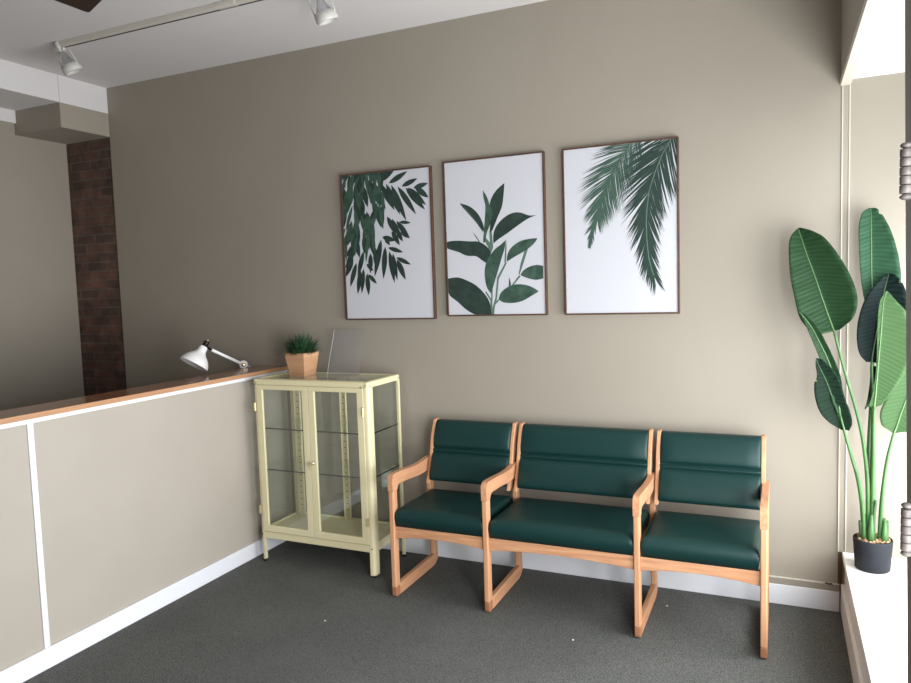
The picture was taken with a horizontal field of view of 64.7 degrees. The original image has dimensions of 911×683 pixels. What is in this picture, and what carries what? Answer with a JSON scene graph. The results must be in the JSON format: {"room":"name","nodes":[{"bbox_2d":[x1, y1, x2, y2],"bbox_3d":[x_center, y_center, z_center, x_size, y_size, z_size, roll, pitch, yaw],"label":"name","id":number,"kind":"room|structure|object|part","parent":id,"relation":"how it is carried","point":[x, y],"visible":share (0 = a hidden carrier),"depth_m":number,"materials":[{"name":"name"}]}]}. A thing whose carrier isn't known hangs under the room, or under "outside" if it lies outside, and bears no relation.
{"room":"waiting room","nodes":[
{"label":"waiting room","id":0,"kind":"room"},
{"bbox_2d":[0,90,52,110],"bbox_3d":[-4.154,-1.424,2.356,0.530,0.095,6.820,0,5,24],"label":"ceiling","id":1,"kind":"structure","parent":0,"point":[8,100],"depth_m":4.84,"materials":[{"name":"grey paint"}]},
{"bbox_2d":[0,121,83,410],"bbox_3d":[-4.281,0.096,2.610,0.100,2.965,6.720,0,5,24],"label":"wall","id":2,"kind":"structure","parent":0,"point":[41,357],"depth_m":5.22,"materials":[{"name":"beige paint"}]},
{"bbox_2d":[0,108,15,123],"bbox_3d":[-4.376,-1.316,2.242,0.020,0.087,6.212,0,5,24],"label":"trim","id":3,"kind":"structure","parent":2,"relation":"attached to","point":[6,115],"depth_m":5.01,"materials":[{"name":"white paint"}]},
{"bbox_2d":[14,102,109,143],"bbox_3d":[-2.811,-1.555,5.154,0.475,0.165,0.400,0,5,24],"label":"wall box","id":4,"kind":"object","parent":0,"point":[58,122],"visible":1,"depth_m":5.02,"materials":[{"name":"beige paint"}]},
{"bbox_2d":[66,137,126,395],"bbox_3d":[-2.663,-0.181,5.494,0.475,2.965,0.108,0,5,24],"label":"brick column","id":5,"kind":"structure","parent":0,"point":[89,162],"depth_m":5.42,"materials":[{"name":"brown brick"}]},
{"bbox_2d":[0,379,292,670],"bbox_3d":[-2.512,1.024,1.831,0.120,1.125,6.600,0,5,24],"label":"wall","id":6,"kind":"structure","parent":0,"point":[136,499],"depth_m":3.61,"materials":[{"name":"beige paint"}]},
{"bbox_2d":[26,423,49,648],"bbox_3d":[-1.837,0.860,3.171,0.007,1.011,0.027,0,5,24],"label":"trim","id":7,"kind":"structure","parent":6,"relation":"attached to","point":[30,432],"depth_m":3.17,"materials":[{"name":"white"}]},
{"bbox_2d":[0,538,285,682],"bbox_3d":[-2.438,1.538,1.837,0.014,0.094,6.586,0,5,24],"label":"baseboard","id":8,"kind":"structure","parent":6,"relation":"attached to","point":[33,665],"depth_m":3.58,"materials":[{"name":"white"}]},
{"bbox_2d":[0,370,287,428],"bbox_3d":[-2.468,0.468,1.759,0.016,0.010,6.600,0,5,24],"label":"trim","id":9,"kind":"structure","parent":6,"relation":"attached to","point":[101,406],"depth_m":3.59,"materials":[{"name":"white"}]},
{"bbox_2d":[0,365,287,424],"bbox_3d":[-2.554,0.450,1.801,0.224,0.024,6.588,0,5,24],"label":"countertop","id":10,"kind":"structure","parent":6,"relation":"on","point":[62,406],"depth_m":3.64,"materials":[{"name":"brown wood"}]},
{"bbox_2d":[0,0,546,87],"bbox_3d":[-1.340,-1.597,1.069,5.572,0.100,6.820,0,5,24],"label":"ceiling","id":11,"kind":"structure","parent":0,"point":[29,29],"depth_m":4.11,"materials":[{"name":"grey paint"}]},
{"bbox_2d":[55,0,101,11],"bbox_3d":[-1.149,-1.458,2.325,1.184,0.386,1.132,0,5,24],"label":"ceiling fan","id":12,"kind":"object","parent":11,"relation":"hanging from","point":[84,5],"visible":1,"depth_m":2.83,"materials":[{"name":"black wood"}]},
{"bbox_2d":[58,0,262,47],"bbox_3d":[-0.771,-1.745,3.541,3.470,0.028,0.048,0,5,24],"label":"track","id":13,"kind":"object","parent":11,"relation":"attached to","point":[226,4],"visible":0.94,"depth_m":3.92,"materials":[{"name":"beige metal"}]},
{"bbox_2d":[54,41,82,75],"bbox_3d":[-2.294,-1.674,4.266,0.143,0.191,0.114,-5,6,-39],"label":"track spotlight","id":14,"kind":"object","parent":13,"relation":"attached to","point":[69,66],"visible":1,"depth_m":4.24,"materials":[{"name":"white metal"}]},
{"bbox_3d":[-2.285,-1.660,4.273,0.096,0.120,0.097,0,5,24],"label":"reflector bulb","id":15,"kind":"part","parent":14,"relation":"part of","materials":[{"name":"silver metal"}]},
{"bbox_2d":[309,0,337,25],"bbox_3d":[-0.645,-1.649,3.527,0.137,0.192,0.114,-6,6,-39],"label":"track spotlight","id":16,"kind":"object","parent":13,"relation":"attached to","point":[324,15],"visible":1,"depth_m":3.50,"materials":[{"name":"white metal"}]},
{"bbox_3d":[-0.637,-1.634,3.534,0.095,0.119,0.094,0,5,24],"label":"reflector bulb","id":17,"kind":"part","parent":16,"relation":"part of","materials":[{"name":"silver metal"}]},
{"bbox_2d":[23,541,852,682],"bbox_3d":[-1.868,1.625,1.607,5.332,0.080,6.820,0,5,24],"label":"floor","id":18,"kind":"structure","parent":0,"point":[259,621],"depth_m":3.40,"materials":[{"name":"grey carpet"}]},
{"bbox_2d":[253,372,405,577],"bbox_3d":[-0.769,0.771,4.354,0.807,1.124,0.417,0,5,24],"label":"display cabinet","id":19,"kind":"object","parent":18,"relation":"on","point":[366,534],"visible":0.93,"depth_m":4.24,"materials":[{"name":"beige metal"}]},
{"bbox_3d":[-1.184,0.791,4.377,0.028,1.082,0.026,0,5,24],"label":"corner post","id":20,"kind":"part","parent":19,"relation":"part of","materials":[{"name":"beige metal"}]},
{"bbox_3d":[-1.107,1.156,4.567,0.012,0.054,0.312,0,5,24],"label":"rail","id":21,"kind":"part","parent":19,"relation":"part of","materials":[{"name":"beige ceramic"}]},
{"bbox_3d":[-1.012,0.707,4.283,0.371,0.898,0.017,0,5,24],"label":"door","id":22,"kind":"part","parent":19,"relation":"part of","materials":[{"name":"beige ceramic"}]},
{"bbox_3d":[-1.045,0.762,4.695,0.020,1.082,0.018,0,5,24],"label":"corner post","id":23,"kind":"part","parent":19,"relation":"part of","materials":[{"name":"beige metal"}]},
{"bbox_2d":[278,332,327,376],"bbox_3d":[-0.954,0.069,4.444,0.352,0.278,0.378,-3,5,-17],"label":"potted grass","id":24,"kind":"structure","parent":19,"relation":"on","point":[302,359],"depth_m":4.39,"materials":[{"name":"orange ceramic"}]},
{"bbox_2d":[284,351,318,376],"bbox_3d":[-0.945,0.137,4.440,0.148,0.142,0.148,0,5,27],"label":"pot","id":25,"kind":"object","parent":24,"relation":"attached to","point":[301,363],"depth_m":4.39,"materials":[{"name":"orange ceramic"}]},
{"bbox_3d":[-0.847,0.240,4.176,0.780,0.034,0.030,0,5,24],"label":"rail","id":26,"kind":"part","parent":19,"relation":"part of","materials":[{"name":"beige metal"}]},
{"bbox_3d":[-0.826,1.179,4.248,0.750,0.040,0.012,0,5,24],"label":"rail","id":27,"kind":"part","parent":19,"relation":"part of","materials":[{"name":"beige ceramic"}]},
{"bbox_3d":[-0.776,0.214,4.333,0.752,0.005,0.322,0,5,24],"label":"glass","id":28,"kind":"part","parent":19,"relation":"part of","materials":[{"name":"clear glass"}]},
{"bbox_2d":[274,513,389,538],"bbox_3d":[-0.748,1.142,4.403,0.776,0.008,0.340,0,5,24],"label":"shelf","id":29,"kind":"object","parent":19,"relation":"on","point":[347,525],"depth_m":4.41,"materials":[{"name":"beige metal"}]},
{"bbox_3d":[-0.671,0.708,4.130,0.373,0.898,0.017,0,5,24],"label":"door","id":30,"kind":"part","parent":19,"relation":"part of","materials":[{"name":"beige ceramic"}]},
{"bbox_2d":[327,329,359,375],"bbox_3d":[-0.674,0.066,4.422,0.215,0.270,0.142,-1,5,16],"label":"sign holder","id":31,"kind":"object","parent":19,"relation":"on","point":[353,329],"visible":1,"depth_m":4.40,"materials":[{"name":"clear plastic"}]},
{"bbox_3d":[-0.675,1.142,4.564,0.748,0.054,0.012,0,5,24],"label":"rail","id":32,"kind":"part","parent":19,"relation":"part of","materials":[{"name":"beige metal"}]},
{"bbox_3d":[-0.706,0.212,4.489,0.780,0.034,0.022,0,5,24],"label":"rail","id":33,"kind":"part","parent":19,"relation":"part of","materials":[{"name":"beige metal"}]},
{"bbox_3d":[-0.475,0.793,4.070,0.034,1.082,0.050,0,5,24],"label":"corner post","id":34,"kind":"part","parent":19,"relation":"part of","materials":[{"name":"beige metal"}]},
{"bbox_3d":[-0.424,0.227,4.171,0.028,0.034,0.342,0,5,24],"label":"rail","id":35,"kind":"part","parent":19,"relation":"part of","materials":[{"name":"beige metal"}]},
{"bbox_3d":[-0.388,1.158,4.242,0.012,0.054,0.312,0,5,24],"label":"rail","id":36,"kind":"part","parent":19,"relation":"part of","materials":[{"name":"beige metal"}]},
{"bbox_3d":[-0.331,0.765,4.372,0.020,1.082,0.018,0,5,24],"label":"corner post","id":37,"kind":"part","parent":19,"relation":"part of","materials":[{"name":"beige metal"}]},
{"bbox_2d":[387,418,768,658],"bbox_3d":[0.595,0.906,3.666,1.834,0.868,0.545,0,5,24],"label":"bench","id":38,"kind":"object","parent":18,"relation":"on","point":[711,469],"visible":1,"depth_m":3.61,"materials":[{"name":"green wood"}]},
{"bbox_3d":[-0.324,1.046,3.823,0.028,0.520,0.050,0,5,24],"label":"leg","id":39,"kind":"part","parent":38,"relation":"part of","materials":[{"name":"brown wood"}]},
{"bbox_3d":[-0.247,0.724,3.990,0.030,0.092,0.473,0,5,24],"label":"armrest","id":40,"kind":"part","parent":38,"relation":"part of","materials":[{"name":"brown wood"}]},
{"bbox_3d":[-0.140,0.980,4.229,0.028,0.544,0.073,0,5,24],"label":"leg","id":41,"kind":"part","parent":38,"relation":"part of","materials":[{"name":"brown wood"}]},
{"bbox_3d":[-0.082,1.010,3.713,0.502,0.068,0.025,0,5,24],"label":"rail","id":42,"kind":"part","parent":38,"relation":"part of","materials":[{"name":"brown wood"}]},
{"bbox_3d":[-0.001,0.907,3.899,0.502,0.103,0.464,0,5,24],"label":"seat","id":43,"kind":"part","parent":38,"relation":"part of","materials":[{"name":"green leather"}]},
{"bbox_3d":[0.089,0.624,4.069,0.467,0.326,0.163,0,5,24],"label":"backrest","id":44,"kind":"part","parent":38,"relation":"part of","materials":[{"name":"green leather"}]},
{"bbox_3d":[0.159,1.048,3.605,0.028,0.520,0.050,0,5,24],"label":"leg","id":45,"kind":"part","parent":38,"relation":"part of","materials":[{"name":"brown wood"}]},
{"bbox_3d":[0.236,0.725,3.772,0.030,0.092,0.473,0,5,24],"label":"armrest","id":46,"kind":"part","parent":38,"relation":"part of","materials":[{"name":"brown wood"}]},
{"bbox_3d":[0.343,0.982,4.011,0.028,0.544,0.073,0,5,24],"label":"leg","id":47,"kind":"part","parent":38,"relation":"part of","materials":[{"name":"brown wood"}]},
{"bbox_3d":[0.497,1.012,3.452,0.714,0.068,0.025,0,5,24],"label":"rail","id":48,"kind":"part","parent":38,"relation":"part of","materials":[{"name":"brown wood"}]},
{"bbox_3d":[0.581,0.909,3.636,0.710,0.103,0.464,0,5,24],"label":"seat","id":49,"kind":"part","parent":38,"relation":"part of","materials":[{"name":"green leather"}]},
{"bbox_3d":[0.669,0.626,3.807,0.679,0.326,0.163,0,5,24],"label":"backrest","id":50,"kind":"part","parent":38,"relation":"part of","materials":[{"name":"green leather"}]},
{"bbox_3d":[0.836,1.050,3.300,0.028,0.520,0.050,0,5,24],"label":"leg","id":51,"kind":"part","parent":38,"relation":"part of","materials":[{"name":"brown wood"}]},
{"bbox_3d":[0.912,0.728,3.467,0.030,0.092,0.473,0,5,24],"label":"armrest","id":52,"kind":"part","parent":38,"relation":"part of","materials":[{"name":"brown wood"}]},
{"bbox_3d":[1.019,0.984,3.706,0.028,0.544,0.073,0,5,24],"label":"leg","id":53,"kind":"part","parent":38,"relation":"part of","materials":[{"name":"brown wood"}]},
{"bbox_3d":[1.161,0.911,3.374,0.500,0.103,0.464,0,5,24],"label":"seat","id":54,"kind":"part","parent":38,"relation":"part of","materials":[{"name":"green leather"}]},
{"bbox_3d":[1.078,1.013,3.190,0.504,0.068,0.025,0,5,24],"label":"rail","id":55,"kind":"part","parent":38,"relation":"part of","materials":[{"name":"brown wood"}]},
{"bbox_3d":[1.250,0.628,3.545,0.469,0.326,0.163,0,5,24],"label":"backrest","id":56,"kind":"part","parent":38,"relation":"part of","materials":[{"name":"green leather"}]},
{"bbox_3d":[1.320,1.052,3.081,0.028,0.520,0.050,0,5,24],"label":"leg","id":57,"kind":"part","parent":38,"relation":"part of","materials":[{"name":"brown wood"}]},
{"bbox_3d":[1.397,0.729,3.248,0.030,0.092,0.473,0,5,24],"label":"armrest","id":58,"kind":"part","parent":38,"relation":"part of","materials":[{"name":"brown wood"}]},
{"bbox_3d":[1.504,0.986,3.487,0.028,0.544,0.073,0,5,24],"label":"leg","id":59,"kind":"part","parent":38,"relation":"part of","materials":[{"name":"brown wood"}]},
{"bbox_3d":[-1.973,1.030,3.999,0.678,0.740,2.180,0,5,24],"label":"reception desk","id":60,"kind":"object","parent":18,"relation":"on","visible":0},
{"bbox_2d":[180,339,251,371],"bbox_3d":[-1.514,0.284,4.617,0.184,0.622,0.584,0,5,24],"label":"desk lamp","id":61,"kind":"object","parent":60,"relation":"on","point":[197,358],"visible":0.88,"depth_m":4.42,"materials":[{"name":"white metal"}]},
{"bbox_3d":[-1.603,0.108,4.408,0.176,0.169,0.161,0,5,24],"label":"lamp shade","id":62,"kind":"part","parent":61,"relation":"part of","materials":[{"name":"white metal"}]},
{"bbox_2d":[202,339,208,347],"bbox_3d":[-1.549,0.014,4.452,0.045,0.058,0.051,0,5,24],"label":"socket","id":63,"kind":"object","parent":61,"relation":"attached to","point":[205,344],"depth_m":4.44,"materials":[{"name":"black metal"}]},
{"bbox_3d":[-1.448,0.117,4.681,0.019,0.182,0.386,0,5,24],"label":"arm","id":64,"kind":"part","parent":61,"relation":"part of","materials":[{"name":"white metal"}]},
{"bbox_2d":[106,0,906,610],"bbox_3d":[0.117,-0.262,4.224,5.637,3.146,0.120,0,5,24],"label":"wall","id":65,"kind":"structure","parent":0,"point":[227,188],"depth_m":3.95,"materials":[{"name":"beige paint"}]},
{"bbox_2d":[0,59,107,113],"bbox_3d":[-3.897,-1.465,2.226,0.045,0.181,6.600,0,5,24],"label":"trim","id":66,"kind":"structure","parent":65,"relation":"attached to","point":[15,78],"depth_m":4.80,"materials":[{"name":"white paint"}]},
{"bbox_2d":[381,468,390,486],"bbox_3d":[-0.431,0.853,4.504,0.070,0.115,0.008,0,5,24],"label":"wall outlet","id":67,"kind":"object","parent":65,"relation":"attached to","point":[385,475],"visible":0.62,"depth_m":4.51,"materials":[{"name":"grey plastic"}]},
{"bbox_2d":[340,165,436,319],"bbox_3d":[-0.410,-0.579,4.349,0.617,0.893,0.028,0,5,24],"label":"framed print","id":68,"kind":"object","parent":65,"relation":"attached to","point":[388,215],"visible":1,"depth_m":4.33,"materials":[{"name":"white paper"}]},
{"bbox_2d":[443,151,547,315],"bbox_3d":[0.221,-0.590,4.063,0.603,0.889,0.028,0,5,24],"label":"framed print","id":69,"kind":"object","parent":65,"relation":"attached to","point":[495,206],"visible":1,"depth_m":4.05,"materials":[{"name":"white paper"}]},
{"bbox_2d":[383,538,839,611],"bbox_3d":[0.388,1.243,4.167,3.245,0.139,0.015,0,5,24],"label":"baseboard","id":70,"kind":"structure","parent":65,"relation":"attached to","point":[827,600],"depth_m":3.83,"materials":[{"name":"white"}]},
{"bbox_2d":[562,136,679,314],"bbox_3d":[0.862,-0.587,3.774,0.599,0.889,0.028,0,5,24],"label":"framed print","id":71,"kind":"object","parent":65,"relation":"attached to","point":[621,213],"visible":1,"depth_m":3.76,"materials":[{"name":"white paper"}]},
{"bbox_2d":[838,86,842,551],"bbox_3d":[1.820,-0.081,3.402,0.005,2.205,0.006,0,5,24],"label":"trim","id":72,"kind":"structure","parent":65,"relation":"attached to","point":[842,86],"depth_m":3.38,"materials":[{"name":"beige paint"}]},
{"bbox_2d":[838,552,842,590],"bbox_3d":[1.867,1.115,3.493,0.020,0.195,0.004,0,5,24],"label":"trim","id":73,"kind":"structure","parent":65,"relation":"attached to","point":[840,561],"depth_m":3.49,"materials":[{"name":"brown"}]},
{"bbox_2d":[839,85,848,551],"bbox_3d":[1.834,-0.081,3.397,0.025,2.205,0.003,0,5,24],"label":"trim","id":74,"kind":"structure","parent":65,"relation":"attached to","point":[845,174],"depth_m":3.37,"materials":[{"name":"beige paint"}]},
{"bbox_2d":[845,84,850,551],"bbox_3d":[1.847,-0.081,3.390,0.005,2.205,0.006,0,5,24],"label":"trim","id":75,"kind":"structure","parent":65,"relation":"attached to","point":[850,84],"depth_m":3.36,"materials":[{"name":"beige"}]},
{"bbox_2d":[840,584,864,682],"bbox_3d":[1.421,1.341,2.479,0.016,0.140,2.250,0,5,24],"label":"baseboard","id":76,"kind":"structure","parent":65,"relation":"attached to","point":[856,669],"depth_m":3.04,"materials":[{"name":"white paint"}]},
{"bbox_2d":[842,552,907,682],"bbox_3d":[1.777,1.128,2.298,0.805,0.030,2.250,0,5,24],"label":"windowsill","id":77,"kind":"structure","parent":65,"relation":"attached to","point":[879,601],"depth_m":2.81,"materials":[{"name":"white paint"}]},
{"bbox_2d":[789,208,906,573],"bbox_3d":[1.818,0.220,3.235,0.585,1.632,0.203,0,5,24],"label":"banana plant","id":78,"kind":"object","parent":77,"relation":"on","point":[824,290],"visible":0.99,"depth_m":3.22,"materials":[{"name":"green plant"}]},
{"bbox_3d":[1.895,0.962,3.270,0.160,0.142,0.160,0,5,24],"label":"pot","id":79,"kind":"part","parent":78,"relation":"part of","materials":[{"name":"grey ceramic"}]},
{"bbox_2d":[841,0,863,75],"bbox_3d":[0.436,-1.236,0.289,0.045,0.611,6.600,0,5,24],"label":"wall","id":80,"kind":"structure","parent":0,"point":[851,9],"depth_m":2.96,"materials":[{"name":"beige paint"}]},
{"bbox_2d":[840,0,881,85],"bbox_3d":[1.097,-1.051,1.765,0.044,0.030,3.410,0,5,24],"label":"trim","id":81,"kind":"structure","parent":80,"relation":"attached to","point":[870,8],"depth_m":2.67,"materials":[{"name":"beige"}]},
{"bbox_2d":[899,142,910,199],"bbox_3d":[0.774,-0.287,1.205,0.054,0.096,0.019,0,5,24],"label":"door hinge","id":82,"kind":"object","parent":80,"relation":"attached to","point":[905,153],"visible":1,"depth_m":1.21,"materials":[{"name":"metal"}]},
{"bbox_2d":[900,502,910,556],"bbox_3d":[0.803,0.328,1.249,0.054,0.096,0.019,0,5,24],"label":"door hinge","id":83,"kind":"object","parent":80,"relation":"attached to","point":[905,528],"visible":1,"depth_m":1.25,"materials":[{"name":"metal"}]},
{"bbox_2d":[905,0,910,682],"bbox_3d":[0.860,0.266,1.283,0.127,2.505,0.100,0,5,24],"label":"trim","id":84,"kind":"structure","parent":80,"relation":"attached to","point":[907,2],"depth_m":1.29,"materials":[{"name":"grey paint"}]},
{"bbox_2d":[844,573,868,682],"bbox_3d":[1.787,1.278,2.307,0.793,0.270,2.250,0,5,24],"label":"wall ledge","id":85,"kind":"object","parent":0,"point":[865,675],"depth_m":2.94,"materials":[{"name":"white paint"}]},
{"bbox_2d":[853,0,904,78],"bbox_3d":[1.515,-1.105,1.571,0.878,0.090,3.410,0,5,24],"label":"ceiling","id":86,"kind":"structure","parent":0,"point":[883,53],"depth_m":2.82,"materials":[{"name":"white paint"}]}
]}

